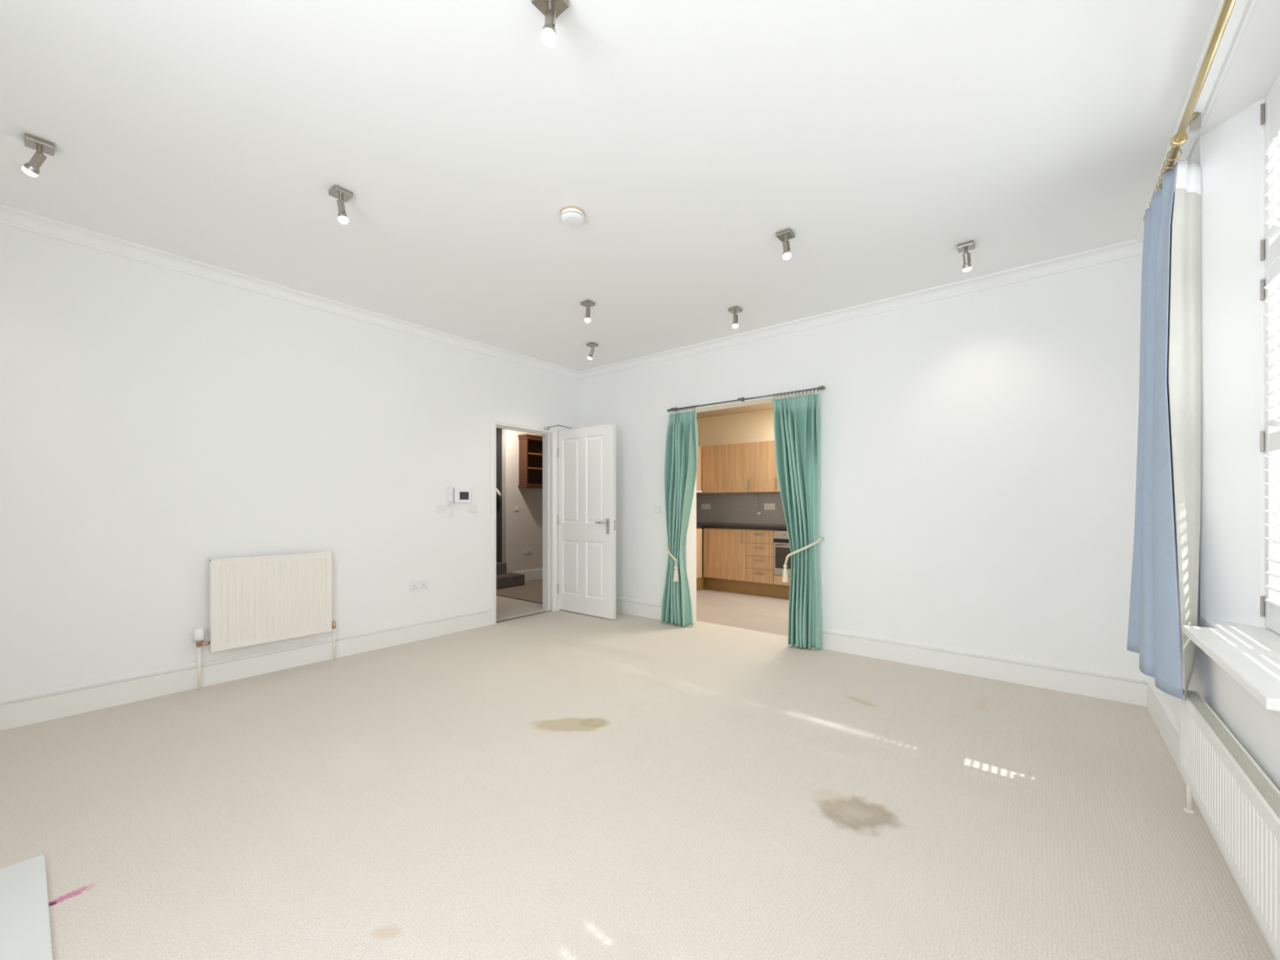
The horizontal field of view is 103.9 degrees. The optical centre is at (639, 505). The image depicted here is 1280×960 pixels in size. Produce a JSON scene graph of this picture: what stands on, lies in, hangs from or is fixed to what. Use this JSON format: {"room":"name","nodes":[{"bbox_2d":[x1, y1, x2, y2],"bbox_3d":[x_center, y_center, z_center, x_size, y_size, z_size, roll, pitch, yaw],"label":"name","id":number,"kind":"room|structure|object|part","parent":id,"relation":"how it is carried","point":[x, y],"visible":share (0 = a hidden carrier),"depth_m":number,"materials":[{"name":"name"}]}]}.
{"room":"empty living room","nodes":[
{"label":"empty living room","id":0,"kind":"room"},
{"bbox_2d":[0,223,579,697],"bbox_3d":[-2.324,-0.195,4.280,0.160,2.830,5.250,0,0,39],"label":"wall","id":1,"kind":"structure","parent":0,"point":[157,424],"depth_m":3.36,"materials":[{"name":"white paint"}]},
{"bbox_2d":[0,607,490,730],"bbox_3d":[-2.716,1.131,3.651,0.020,0.177,3.778,0,0,39],"label":"baseboard","id":2,"kind":"structure","parent":1,"relation":"attached to","point":[25,708],"depth_m":3.39,"materials":[{"name":"paint"}]},
{"bbox_2d":[194,551,336,689],"bbox_3d":[-2.678,0.791,3.634,0.098,0.858,0.847,0,0,39],"label":"radiator","id":3,"kind":"object","parent":1,"relation":"attached to","point":[254,600],"visible":1,"depth_m":3.57,"materials":[{"name":"metal"}]},
{"bbox_3d":[-2.635,0.677,3.626,0.018,0.605,0.716,0,0,39],"label":"panel","id":4,"kind":"part","parent":3,"relation":"part of","materials":[{"name":"metal"}]},
{"bbox_2d":[0,204,579,379],"bbox_3d":[-2.294,-1.571,4.134,0.070,0.078,5.060,0,0,39],"label":"trim","id":5,"kind":"structure","parent":1,"relation":"attached to","point":[10,216],"depth_m":3.49,"materials":[{"name":"white paint"}]},
{"bbox_2d":[409,579,427,591],"bbox_3d":[-2.002,0.730,4.542,0.012,0.090,0.170,0,0,39],"label":"power socket","id":6,"kind":"object","parent":1,"relation":"attached to","point":[419,585],"visible":1,"depth_m":4.54,"materials":[{"name":"plastic"}]},
{"bbox_2d":[436,505,446,513],"bbox_3d":[-1.866,0.037,4.711,0.013,0.075,0.095,0,0,39],"label":"light switch","id":7,"kind":"object","parent":1,"relation":"attached to","point":[440,508],"visible":1,"depth_m":4.71,"materials":[{"name":"plastic"}]},
{"bbox_2d":[447,485,471,516],"bbox_3d":[-1.732,-0.038,4.829,0.072,0.294,0.253,0,0,39],"label":"monitor","id":8,"kind":"object","parent":1,"relation":"attached to","point":[454,495],"visible":1,"depth_m":4.81,"materials":[{"name":"white plastic"}]},
{"bbox_2d":[469,504,476,512],"bbox_3d":[-1.656,0.034,4.972,0.013,0.083,0.085,0,0,39],"label":"light switch","id":9,"kind":"object","parent":1,"relation":"attached to","point":[473,508],"visible":1,"depth_m":4.97,"materials":[{"name":"plastic"}]},
{"bbox_2d":[496,594,542,604],"bbox_3d":[-2.922,1.268,7.590,4.925,0.104,0.015,0,0,39],"label":"trim","id":10,"kind":"structure","parent":1,"relation":"attached to","point":[496,594],"depth_m":6.48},
{"bbox_2d":[489,417,557,624],"bbox_3d":[-1.244,0.160,5.472,0.024,2.120,0.900,0,0,39],"label":"trim","id":11,"kind":"structure","parent":1,"relation":"attached to","point":[494,422],"depth_m":5.31,"materials":[{"name":"paint"}]},
{"bbox_2d":[496,425,551,610],"bbox_3d":[-1.317,0.180,5.530,0.169,2.080,0.820,0,0,39],"label":"trim","id":12,"kind":"structure","parent":1,"relation":"attached to","point":[547,437],"depth_m":5.80,"materials":[{"name":"paint"}]},
{"bbox_2d":[496,610,551,622],"bbox_3d":[-1.265,1.217,5.488,0.034,0.006,0.760,0,0,39],"label":"trim","id":13,"kind":"structure","parent":1,"relation":"attached to","point":[547,611],"depth_m":5.46,"materials":[{"name":"silver metal"}]},
{"bbox_2d":[557,594,560,610],"bbox_3d":[-0.845,1.131,5.973,0.020,0.177,0.378,0,0,39],"label":"baseboard","id":14,"kind":"structure","parent":1,"relation":"attached to","point":[557,594],"depth_m":5.83,"materials":[{"name":"paint"}]},
{"bbox_2d":[557,423,616,619],"bbox_3d":[-0.626,0.172,5.565,0.872,2.073,0.103,0,0,39],"label":"door","id":15,"kind":"structure","parent":1,"relation":"in","point":[587,455],"depth_m":5.56,"materials":[{"name":"paint"}]},
{"bbox_2d":[543,424,571,430],"bbox_3d":[-0.932,-0.884,5.689,0.314,0.063,0.063,0,0,-8],"label":"door closer","id":16,"kind":"object","parent":15,"relation":"attached to","point":[547,428],"depth_m":5.68,"materials":[{"name":"silver metal"}]},
{"bbox_3d":[-0.409,0.185,5.363,0.143,0.021,0.061,0,0,39],"label":"lever","id":17,"kind":"part","parent":15,"relation":"part of","materials":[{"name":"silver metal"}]},
{"bbox_3d":[-0.344,0.225,5.346,0.045,0.160,0.006,0,0,39],"label":"handle","id":18,"kind":"part","parent":15,"relation":"part of","materials":[{"name":"silver metal"}]},
{"bbox_2d":[496,427,502,562],"bbox_3d":[-3.257,-0.090,8.788,2.900,2.620,0.100,0,0,39],"label":"wall","id":19,"kind":"structure","parent":0,"point":[499,431],"depth_m":7.89,"materials":[{"name":"paint"}]},
{"bbox_2d":[496,488,502,496],"bbox_3d":[-2.440,-0.441,8.016,0.769,0.613,0.086,0,0,39],"label":"handrail","id":20,"kind":"object","parent":19,"relation":"attached to","point":[498,492],"visible":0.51,"depth_m":7.78,"materials":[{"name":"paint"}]},
{"bbox_2d":[502,428,542,573],"bbox_3d":[-1.257,-0.090,8.879,0.100,2.620,2.750,0,0,39],"label":"wall","id":21,"kind":"structure","parent":0,"point":[522,529],"depth_m":7.94,"materials":[{"name":"paint"}]},
{"bbox_2d":[514,506,519,511],"bbox_3d":[-1.951,0.055,7.929,0.013,0.070,0.080,0,0,39],"label":"light switch","id":22,"kind":"object","parent":21,"relation":"attached to","point":[516,508],"visible":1,"depth_m":7.93,"materials":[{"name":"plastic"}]},
{"bbox_2d":[512,568,542,581],"bbox_3d":[-1.203,1.131,8.851,0.020,0.177,2.525,0,0,39],"label":"baseboard","id":23,"kind":"structure","parent":21,"relation":"attached to","point":[532,574],"depth_m":8.16,"materials":[{"name":"paint"}]},
{"bbox_2d":[524,548,531,553],"bbox_3d":[-1.816,0.745,8.096,0.012,0.070,0.150,0,0,39],"label":"power socket","id":24,"kind":"object","parent":21,"relation":"attached to","point":[526,551],"visible":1,"depth_m":8.10,"materials":[{"name":"plastic"}]},
{"bbox_2d":[518,434,542,488],"bbox_3d":[-1.595,-0.698,8.204,0.218,0.835,0.825,0,0,39],"label":"wall shelf unit","id":25,"kind":"object","parent":21,"relation":"attached to","point":[531,446],"visible":0.46,"depth_m":8.03,"materials":[{"name":"brown wood"}]},
{"bbox_3d":[-1.841,-0.710,7.914,0.198,0.740,0.025,0,0,39],"label":"panel","id":26,"kind":"part","parent":25,"relation":"part of","materials":[{"name":"brown wood"}]},
{"bbox_3d":[-1.595,-1.077,8.204,0.218,0.075,0.825,0,0,39],"label":"cornice","id":27,"kind":"part","parent":25,"relation":"part of","materials":[{"name":"brown wood"}]},
{"bbox_3d":[-1.595,-0.310,8.204,0.218,0.060,0.825,0,0,39],"label":"moulding","id":28,"kind":"part","parent":25,"relation":"part of","materials":[{"name":"brown wood"}]},
{"bbox_3d":[-1.602,-0.819,8.209,0.176,0.018,0.735,0,0,39],"label":"shelf","id":29,"kind":"part","parent":25,"relation":"part of","materials":[{"name":"orange wood"}]},
{"bbox_3d":[-1.602,-0.589,8.209,0.176,0.018,0.735,0,0,39],"label":"shelf","id":30,"kind":"part","parent":25,"relation":"part of","materials":[{"name":"orange wood"}]},
{"bbox_3d":[-1.675,-0.710,8.268,0.012,0.740,0.735,0,0,39],"label":"panel","id":31,"kind":"part","parent":25,"relation":"part of","materials":[{"name":"brown wood"}]},
{"bbox_2d":[0,0,1218,371],"bbox_3d":[-0.284,-1.670,2.572,5.480,0.120,5.350,0,0,39],"label":"ceiling","id":32,"kind":"structure","parent":0,"point":[888,136],"depth_m":2.19,"materials":[{"name":"white paint"}]},
{"bbox_2d":[22,133,54,177],"bbox_3d":[-2.674,-1.537,2.227,0.105,0.147,0.094,0,0,39],"label":"ceiling spotlight","id":33,"kind":"object","parent":32,"relation":"attached to","point":[32,168],"visible":1,"depth_m":2.21,"materials":[{"name":"silver metal"}]},
{"bbox_3d":[-2.708,-1.488,2.227,0.047,0.045,0.047,40,3,38],"label":"bulb","id":34,"kind":"part","parent":33,"relation":"part of","materials":[{"name":"white glass"}]},
{"bbox_3d":[-2.664,-1.599,2.224,0.086,0.022,0.086,0,0,39],"label":"mounting plate","id":35,"kind":"part","parent":33,"relation":"part of","materials":[{"name":"silver metal"}]},
{"bbox_3d":[-2.664,-1.568,2.224,0.026,0.040,0.026,0,0,39],"label":"stem","id":36,"kind":"part","parent":33,"relation":"part of","materials":[{"name":"silver metal"}]},
{"bbox_2d":[328,184,353,223],"bbox_3d":[-1.536,-1.531,2.573,0.086,0.159,0.086,0,0,39],"label":"ceiling spotlight","id":37,"kind":"object","parent":32,"relation":"attached to","point":[343,195],"visible":1,"depth_m":2.56,"materials":[{"name":"silver metal"}]},
{"bbox_3d":[-1.536,-1.599,2.573,0.086,0.022,0.086,0,0,39],"label":"mounting plate","id":38,"kind":"part","parent":37,"relation":"part of","materials":[{"name":"silver metal"}]},
{"bbox_3d":[-1.526,-1.474,2.576,0.047,0.045,0.047,-5,4,39],"label":"bulb","id":39,"kind":"part","parent":37,"relation":"part of","materials":[{"name":"white glass"}]},
{"bbox_2d":[531,0,568,47],"bbox_3d":[-0.285,-1.531,1.591,0.086,0.158,0.086,0,0,39],"label":"ceiling spotlight","id":40,"kind":"object","parent":32,"relation":"attached to","point":[551,10],"visible":1,"depth_m":1.58,"materials":[{"name":"silver metal"}]},
{"bbox_3d":[-0.287,-1.475,1.576,0.047,0.045,0.047,-8,-15,38],"label":"bulb","id":41,"kind":"part","parent":40,"relation":"part of","materials":[{"name":"white glass"}]},
{"bbox_3d":[-0.285,-1.568,1.591,0.026,0.040,0.026,0,0,39],"label":"stem","id":42,"kind":"part","parent":40,"relation":"part of","materials":[{"name":"silver metal"}]},
{"bbox_3d":[-0.285,-1.599,1.591,0.086,0.022,0.086,0,0,39],"label":"mounting plate","id":43,"kind":"part","parent":40,"relation":"part of","materials":[{"name":"silver metal"}]},
{"bbox_2d":[560,205,584,226],"bbox_3d":[-0.371,-1.585,2.759,0.134,0.049,0.134,0,0,39],"label":"smoke detector","id":44,"kind":"object","parent":32,"relation":"attached to","point":[572,215],"visible":1,"depth_m":2.72,"materials":[{"name":"plastic"}]},
{"bbox_3d":[-0.371,-1.605,2.759,0.134,0.010,0.134,0,0,39],"label":"plate","id":45,"kind":"part","parent":44,"relation":"part of","materials":[{"name":"plastic"}]},
{"bbox_2d":[580,299,595,322],"bbox_3d":[-0.414,-1.530,3.981,0.086,0.159,0.086,0,0,39],"label":"ceiling spotlight","id":46,"kind":"object","parent":32,"relation":"attached to","point":[588,304],"visible":1,"depth_m":3.96,"materials":[{"name":"silver metal"}]},
{"bbox_3d":[-0.415,-1.474,3.974,0.047,0.045,0.047,-4,-8,39],"label":"bulb","id":47,"kind":"part","parent":46,"relation":"part of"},
{"bbox_3d":[-0.414,-1.599,3.981,0.086,0.022,0.086,0,0,39],"label":"mounting plate","id":48,"kind":"part","parent":46,"relation":"part of","materials":[{"name":"silver metal"}]},
{"bbox_2d":[586,342,598,359],"bbox_3d":[-0.477,-1.532,5.008,0.093,0.155,0.086,0,0,39],"label":"ceiling spotlight","id":49,"kind":"object","parent":32,"relation":"attached to","point":[592,344],"visible":1,"depth_m":4.99,"materials":[{"name":"silver metal"}]},
{"bbox_3d":[-0.474,-1.599,5.005,0.086,0.022,0.086,0,0,39],"label":"mounting plate","id":50,"kind":"part","parent":49,"relation":"part of","materials":[{"name":"silver metal"}]},
{"bbox_2d":[728,306,742,328],"bbox_3d":[0.781,-1.530,4.109,0.086,0.159,0.086,0,0,39],"label":"ceiling spotlight","id":51,"kind":"object","parent":32,"relation":"attached to","point":[734,310],"visible":1,"depth_m":4.09,"materials":[{"name":"silver metal"}]},
{"bbox_3d":[0.781,-1.599,4.109,0.086,0.022,0.086,0,0,39],"label":"mounting plate","id":52,"kind":"part","parent":51,"relation":"part of","materials":[{"name":"silver metal"}]},
{"bbox_3d":[0.780,-1.474,4.102,0.047,0.045,0.047,-4,-8,39],"label":"bulb","id":53,"kind":"part","parent":51,"relation":"part of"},
{"bbox_2d":[775,228,795,259],"bbox_3d":[0.862,-1.531,2.966,0.086,0.158,0.086,0,0,39],"label":"ceiling spotlight","id":54,"kind":"object","parent":32,"relation":"attached to","point":[784,236],"visible":1,"depth_m":2.95,"materials":[{"name":"silver metal"}]},
{"bbox_3d":[0.862,-1.599,2.966,0.086,0.022,0.086,0,0,39],"label":"mounting plate","id":55,"kind":"part","parent":54,"relation":"part of","materials":[{"name":"silver metal"}]},
{"bbox_3d":[0.866,-1.475,2.954,0.047,0.045,0.047,-11,-12,38],"label":"bulb","id":56,"kind":"part","parent":54,"relation":"part of","materials":[{"name":"white glass"}]},
{"bbox_2d":[956,240,974,271],"bbox_3d":[2.021,-1.533,3.105,0.086,0.155,0.098,0,0,39],"label":"ceiling spotlight","id":57,"kind":"object","parent":32,"relation":"attached to","point":[964,247],"visible":1,"depth_m":3.09,"materials":[{"name":"silver metal"}]},
{"bbox_3d":[2.017,-1.599,3.101,0.086,0.022,0.086,0,0,39],"label":"mounting plate","id":58,"kind":"part","parent":57,"relation":"part of","materials":[{"name":"silver metal"}]},
{"bbox_3d":[2.037,-1.480,3.121,0.047,0.045,0.047,-3,22,39],"label":"bulb","id":59,"kind":"part","parent":57,"relation":"part of","materials":[{"name":"white glass"}]},
{"bbox_2d":[0,578,1275,959],"bbox_3d":[-1.338,1.270,5.348,10.205,0.100,8.350,0,0,39],"label":"floor","id":60,"kind":"structure","parent":0,"point":[560,784],"depth_m":1.99,"materials":[{"name":"carpet"}]},
{"bbox_2d":[0,853,53,959],"bbox_3d":[-1.733,1.213,0.953,1.494,0.014,0.806,0,0,39],"label":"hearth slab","id":61,"kind":"object","parent":60,"relation":"on","point":[24,916],"visible":1,"depth_m":1.48,"materials":[{"name":"stone"}]},
{"bbox_2d":[496,561,524,589],"bbox_3d":[-3.023,0.642,7.682,1.972,1.155,1.570,0,0,39],"label":"staircase","id":62,"kind":"structure","parent":60,"relation":"on","point":[504,580],"depth_m":7.56,"materials":[{"name":"grey carpet"}]},
{"bbox_2d":[696,527,702,577],"bbox_3d":[0.364,0.682,7.027,0.570,0.715,1.000,0,0,39],"label":"base cabinet","id":63,"kind":"object","parent":60,"relation":"on","point":[699,530],"visible":0.2,"depth_m":7.17,"materials":[{"name":"brown wood"}]},
{"bbox_2d":[696,522,786,529],"bbox_3d":[1.619,0.295,6.401,3.310,0.040,1.640,0,0,39],"label":"countertop","id":64,"kind":"structure","parent":63,"relation":"on","point":[775,526],"depth_m":6.92,"materials":[{"name":"black stone"}]},
{"bbox_2d":[708,527,749,581],"bbox_3d":[1.391,0.682,7.237,0.597,0.715,0.624,0,0,39],"label":"base cabinet","id":65,"kind":"object","parent":60,"relation":"on","point":[726,546],"visible":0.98,"depth_m":7.00,"materials":[{"name":"brown wood"}]},
{"bbox_2d":[702,528,708,577],"bbox_3d":[0.969,0.685,7.261,0.078,0.710,0.076,0,0,39],"label":"post","id":66,"kind":"object","parent":65,"relation":"attached to","point":[705,531],"visible":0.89,"depth_m":7.23,"materials":[{"name":"brown wood"}]},
{"bbox_2d":[696,577,790,598],"bbox_3d":[1.685,1.132,6.056,2.775,0.180,1.145,0,0,39],"label":"plinth","id":67,"kind":"object","parent":60,"relation":"on","point":[738,586],"visible":0.23,"depth_m":6.96,"materials":[{"name":"brown wood"}]},
{"bbox_2d":[746,528,777,584],"bbox_3d":[1.778,0.682,6.925,0.392,0.715,0.624,0,0,39],"label":"base cabinet","id":68,"kind":"object","parent":60,"relation":"on","point":[759,542],"visible":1,"depth_m":6.69,"materials":[{"name":"brown wood"}]},
{"bbox_3d":[1.603,0.421,6.708,0.390,0.172,0.018,0,0,39],"label":"drawer","id":69,"kind":"part","parent":68,"relation":"part of","materials":[{"name":"brown wood"}]},
{"bbox_3d":[1.603,0.596,6.708,0.390,0.169,0.018,0,0,39],"label":"drawer","id":70,"kind":"part","parent":68,"relation":"part of","materials":[{"name":"brown wood"}]},
{"bbox_3d":[1.603,0.768,6.708,0.390,0.168,0.018,0,0,39],"label":"drawer","id":71,"kind":"part","parent":68,"relation":"part of","materials":[{"name":"brown wood"}]},
{"bbox_3d":[1.603,0.947,6.708,0.390,0.181,0.018,0,0,39],"label":"drawer","id":72,"kind":"part","parent":68,"relation":"part of","materials":[{"name":"brown wood"}]},
{"bbox_2d":[773,529,791,586],"bbox_3d":[2.159,0.683,6.599,0.605,0.707,0.633,0,0,39],"label":"oven","id":73,"kind":"object","parent":60,"relation":"on","point":[781,542],"depth_m":6.51,"materials":[{"name":"metal"}]},
{"bbox_3d":[1.992,0.385,6.392,0.601,0.100,0.022,0,0,39],"label":"control panel","id":74,"kind":"part","parent":73,"relation":"part of","materials":[{"name":"metal"}]},
{"bbox_3d":[1.993,0.976,6.394,0.601,0.122,0.018,0,0,39],"label":"oven base panel","id":75,"kind":"part","parent":73,"relation":"part of","materials":[{"name":"brown wood"}]},
{"bbox_3d":[1.984,0.682,6.383,0.551,0.275,0.002,0,0,39],"label":"glass","id":76,"kind":"part","parent":73,"relation":"part of","materials":[{"name":"black glass"}]},
{"bbox_2d":[696,402,773,418],"bbox_3d":[1.405,-1.440,6.143,3.320,0.100,2.330,0,0,39],"label":"ceiling","id":77,"kind":"structure","parent":0,"point":[767,406],"depth_m":7.33,"materials":[{"name":"paint"}]},
{"bbox_2d":[696,408,774,577],"bbox_3d":[2.167,-0.085,7.089,3.320,2.610,0.100,0,0,39],"label":"wall","id":78,"kind":"structure","parent":0,"point":[757,425],"depth_m":7.61,"materials":[{"name":"paint"}]},
{"bbox_2d":[702,445,717,493],"bbox_3d":[1.142,-0.535,7.633,0.268,0.705,0.320,0,0,39],"label":"upper cabinet","id":79,"kind":"object","parent":78,"relation":"attached to","point":[709,454],"visible":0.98,"depth_m":7.50,"materials":[{"name":"brown wood"}]},
{"bbox_2d":[717,442,759,493],"bbox_3d":[1.469,-0.535,7.354,0.587,0.705,0.344,0,0,39],"label":"upper cabinet","id":80,"kind":"object","parent":78,"relation":"attached to","point":[735,462],"visible":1,"depth_m":7.23,"materials":[{"name":"brown wood"}]},
{"bbox_2d":[757,493,761,515],"bbox_3d":[1.745,-0.013,7.298,0.057,0.334,0.045,0,0,39],"label":"hanging cable","id":81,"kind":"object","parent":80,"relation":"hanging from","point":[758,513],"visible":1,"depth_m":7.30,"materials":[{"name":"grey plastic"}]},
{"bbox_2d":[696,492,786,524],"bbox_3d":[1.719,0.048,6.532,3.320,0.465,1.330,0,0,39],"label":"backsplash","id":82,"kind":"structure","parent":78,"relation":"attached to","point":[726,508],"depth_m":7.54,"materials":[{"name":"grey tile"}]},
{"bbox_2d":[701,503,711,509],"bbox_3d":[1.043,0.022,7.913,0.165,0.085,0.012,0,0,39],"label":"power socket","id":83,"kind":"object","parent":82,"relation":"attached to","point":[704,506],"visible":1,"depth_m":7.91,"materials":[{"name":"plastic"}]},
{"bbox_2d":[764,503,774,509],"bbox_3d":[1.872,0.020,7.245,0.165,0.090,0.012,0,0,39],"label":"power socket","id":84,"kind":"object","parent":82,"relation":"attached to","point":[766,506],"visible":1,"depth_m":7.24,"materials":[{"name":"plastic"}]},
{"bbox_2d":[754,440,780,492],"bbox_3d":[1.850,-0.535,7.047,0.389,0.705,0.344,0,0,39],"label":"upper cabinet","id":85,"kind":"object","parent":78,"relation":"attached to","point":[766,478],"visible":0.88,"depth_m":6.95,"materials":[{"name":"brown wood"}]},
{"bbox_2d":[579,254,1151,677],"bbox_3d":[1.358,-0.195,4.563,5.220,2.830,0.190,0,0,39],"label":"wall","id":86,"kind":"structure","parent":0,"point":[977,461],"depth_m":3.66,"materials":[{"name":"white paint"}]},
{"bbox_2d":[616,595,662,619],"bbox_3d":[-0.135,1.131,5.631,1.555,0.177,0.020,0,0,39],"label":"baseboard","id":87,"kind":"structure","parent":86,"relation":"attached to","point":[643,608],"depth_m":5.52,"materials":[{"name":"paint"}]},
{"bbox_2d":[653,506,661,513],"bbox_3d":[0.189,0.048,5.375,0.090,0.085,0.013,0,0,39],"label":"light switch","id":88,"kind":"object","parent":86,"relation":"attached to","point":[657,509],"visible":1,"depth_m":5.37,"materials":[{"name":"plastic"}]},
{"bbox_2d":[666,385,825,412],"bbox_3d":[0.938,-0.988,4.708,1.616,0.068,0.111,0,0,39],"label":"rail","id":89,"kind":"object","parent":86,"relation":"attached to","point":[821,388],"visible":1,"depth_m":4.57,"materials":[{"name":"metal"}]},
{"bbox_2d":[660,410,697,626],"bbox_3d":[0.401,0.134,5.089,0.395,2.149,0.139,0,0,39],"label":"curtain","id":90,"kind":"object","parent":89,"relation":"hanging from","point":[681,458],"visible":0.99,"depth_m":5.06,"materials":[{"name":"green fabric"}]},
{"bbox_2d":[666,542,678,582],"bbox_3d":[0.318,0.563,5.119,0.102,0.399,0.274,0,0,-11],"label":"tieback","id":91,"kind":"object","parent":90,"relation":"attached to","point":[675,575],"visible":0.88,"depth_m":5.01,"materials":[{"name":"beige fabric"}]},
{"bbox_2d":[772,392,821,649],"bbox_3d":[1.347,0.134,4.328,0.431,2.148,0.141,0,0,39],"label":"curtain","id":92,"kind":"object","parent":89,"relation":"hanging from","point":[796,420],"visible":1,"depth_m":4.28,"materials":[{"name":"green fabric"}]},
{"bbox_2d":[782,536,823,582],"bbox_3d":[1.384,0.463,4.245,0.348,0.399,0.137,0,0,13],"label":"tieback","id":93,"kind":"object","parent":92,"relation":"attached to","point":[784,579],"visible":1,"depth_m":4.29,"materials":[{"name":"beige fabric"}]},
{"bbox_2d":[579,239,1143,379],"bbox_3d":[1.160,-1.571,4.556,4.920,0.078,0.070,0,0,39],"label":"trim","id":94,"kind":"structure","parent":86,"relation":"attached to","point":[1131,248],"depth_m":3.85,"materials":[{"name":"white paint"}]},
{"bbox_2d":[820,626,1150,706],"bbox_3d":[2.297,1.131,3.671,2.040,0.177,0.020,0,0,39],"label":"baseboard","id":95,"kind":"structure","parent":86,"relation":"attached to","point":[1128,688],"depth_m":3.50,"materials":[{"name":"paint"}]},
{"bbox_2d":[1151,0,1279,791],"bbox_3d":[1.627,-0.195,0.975,0.300,2.830,5.060,0,0,39],"label":"wall","id":96,"kind":"structure","parent":0,"point":[1254,68],"depth_m":1.73,"materials":[{"name":"white paint"}]},
{"bbox_2d":[1142,0,1235,221],"bbox_3d":[1.927,-1.454,1.711,0.086,0.121,1.982,0,0,39],"label":"pole","id":97,"kind":"object","parent":96,"relation":"attached to","point":[1191,118],"visible":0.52,"depth_m":1.74,"materials":[{"name":"gold metal"}]},
{"bbox_2d":[1126,160,1201,700],"bbox_3d":[2.332,-0.324,2.247,0.166,2.159,0.754,0,0,31],"label":"curtain","id":98,"kind":"object","parent":97,"relation":"hanging from","point":[1167,510],"visible":1,"depth_m":2.03,"materials":[{"name":"blue fabric"}]},
{"bbox_2d":[1136,0,1257,243],"bbox_3d":[1.483,-1.571,1.091,0.070,0.078,5.060,0,0,39],"label":"trim","id":99,"kind":"structure","parent":96,"relation":"attached to","point":[1188,148],"depth_m":1.86,"materials":[{"name":"white paint"}]},
{"bbox_2d":[1146,677,1278,959],"bbox_3d":[1.502,1.131,1.075,0.020,0.177,5.060,0,0,39],"label":"baseboard","id":100,"kind":"structure","parent":96,"relation":"attached to","point":[1166,722],"depth_m":2.53,"materials":[{"name":"paint"}]},
{"bbox_2d":[1193,0,1248,112],"bbox_3d":[1.691,-1.518,1.367,0.032,0.025,1.450,0,0,39],"label":"trim","id":101,"kind":"structure","parent":96,"relation":"attached to","point":[1239,6],"depth_m":1.67,"materials":[{"name":"white paint"}]},
{"bbox_2d":[1178,688,1279,959],"bbox_3d":[1.597,0.987,1.250,0.052,0.466,2.058,0,0,39],"label":"radiator","id":102,"kind":"object","parent":96,"relation":"attached to","point":[1240,804],"visible":0.97,"depth_m":1.47,"materials":[{"name":"white metal"}]},
{"bbox_3d":[1.597,0.760,1.250,0.052,0.012,2.050,0,0,39],"label":"frame","id":103,"kind":"part","parent":102,"relation":"part of","materials":[{"name":"white metal"}]},
{"bbox_2d":[1183,690,1279,818],"bbox_3d":[1.597,0.780,1.249,0.036,0.047,2.050,0,0,39],"label":"grille","id":104,"kind":"object","parent":102,"relation":"attached to","point":[1260,794],"depth_m":1.51,"materials":[{"name":"white metal"}]},
{"bbox_2d":[1182,616,1279,711],"bbox_3d":[2.026,0.475,1.543,0.390,0.030,1.195,0,0,39],"label":"windowsill","id":105,"kind":"structure","parent":96,"relation":"attached to","point":[1250,655],"depth_m":1.56,"materials":[{"name":"white paint"}]},
{"bbox_2d":[1260,255,1279,634],"bbox_3d":[2.201,-0.212,1.679,0.054,1.335,0.503,0,0,39],"label":"window shutter","id":106,"kind":"object","parent":96,"relation":"attached to","point":[1270,285],"visible":1,"depth_m":1.84,"materials":[{"name":"paint"}]},
{"bbox_3d":[2.200,-0.848,1.679,0.027,0.065,0.415,0,0,39],"label":"rail","id":107,"kind":"part","parent":106,"relation":"part of","materials":[{"name":"paint"}]},
{"bbox_3d":[2.200,-0.230,1.679,0.027,0.070,0.415,0,0,39],"label":"rail","id":108,"kind":"part","parent":106,"relation":"part of","materials":[{"name":"paint"}]},
{"bbox_3d":[2.200,0.407,1.679,0.027,0.095,0.415,0,0,39],"label":"rail","id":109,"kind":"part","parent":106,"relation":"part of","materials":[{"name":"paint"}]},
{"bbox_2d":[1260,72,1279,269],"bbox_3d":[2.201,-1.205,1.679,0.054,0.640,0.503,0,0,39],"label":"window shutter","id":110,"kind":"object","parent":96,"relation":"attached to","point":[1270,108],"visible":0.93,"depth_m":1.82,"materials":[{"name":"paint"}]},
{"bbox_3d":[2.200,-1.417,1.679,0.027,0.215,0.415,0,0,39],"label":"rail","id":111,"kind":"part","parent":110,"relation":"part of","materials":[{"name":"paint"}]},
{"bbox_3d":[2.200,-0.920,1.679,0.027,0.070,0.415,0,0,39],"label":"rail","id":112,"kind":"part","parent":110,"relation":"part of","materials":[{"name":"paint"}]},
{"bbox_2d":[1200,97,1266,627],"bbox_3d":[2.397,-0.520,1.931,0.300,2.020,0.135,0,0,39],"label":"window reveal","id":113,"kind":"structure","parent":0,"point":[1232,157],"depth_m":1.97,"materials":[{"name":"white paint"}]},
{"bbox_3d":[0.105,-0.085,7.255,0.100,2.610,2.430,0,0,39],"label":"wall","id":114,"kind":"structure","parent":0,"visible":0},
{"bbox_2d":[696,446,701,490],"bbox_3d":[0.504,-0.556,7.360,0.370,0.663,0.895,0,0,39],"label":"upper cabinet","id":115,"kind":"object","parent":114,"relation":"attached to","point":[699,465],"visible":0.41,"depth_m":7.55,"materials":[{"name":"brown wood"}]}
]}

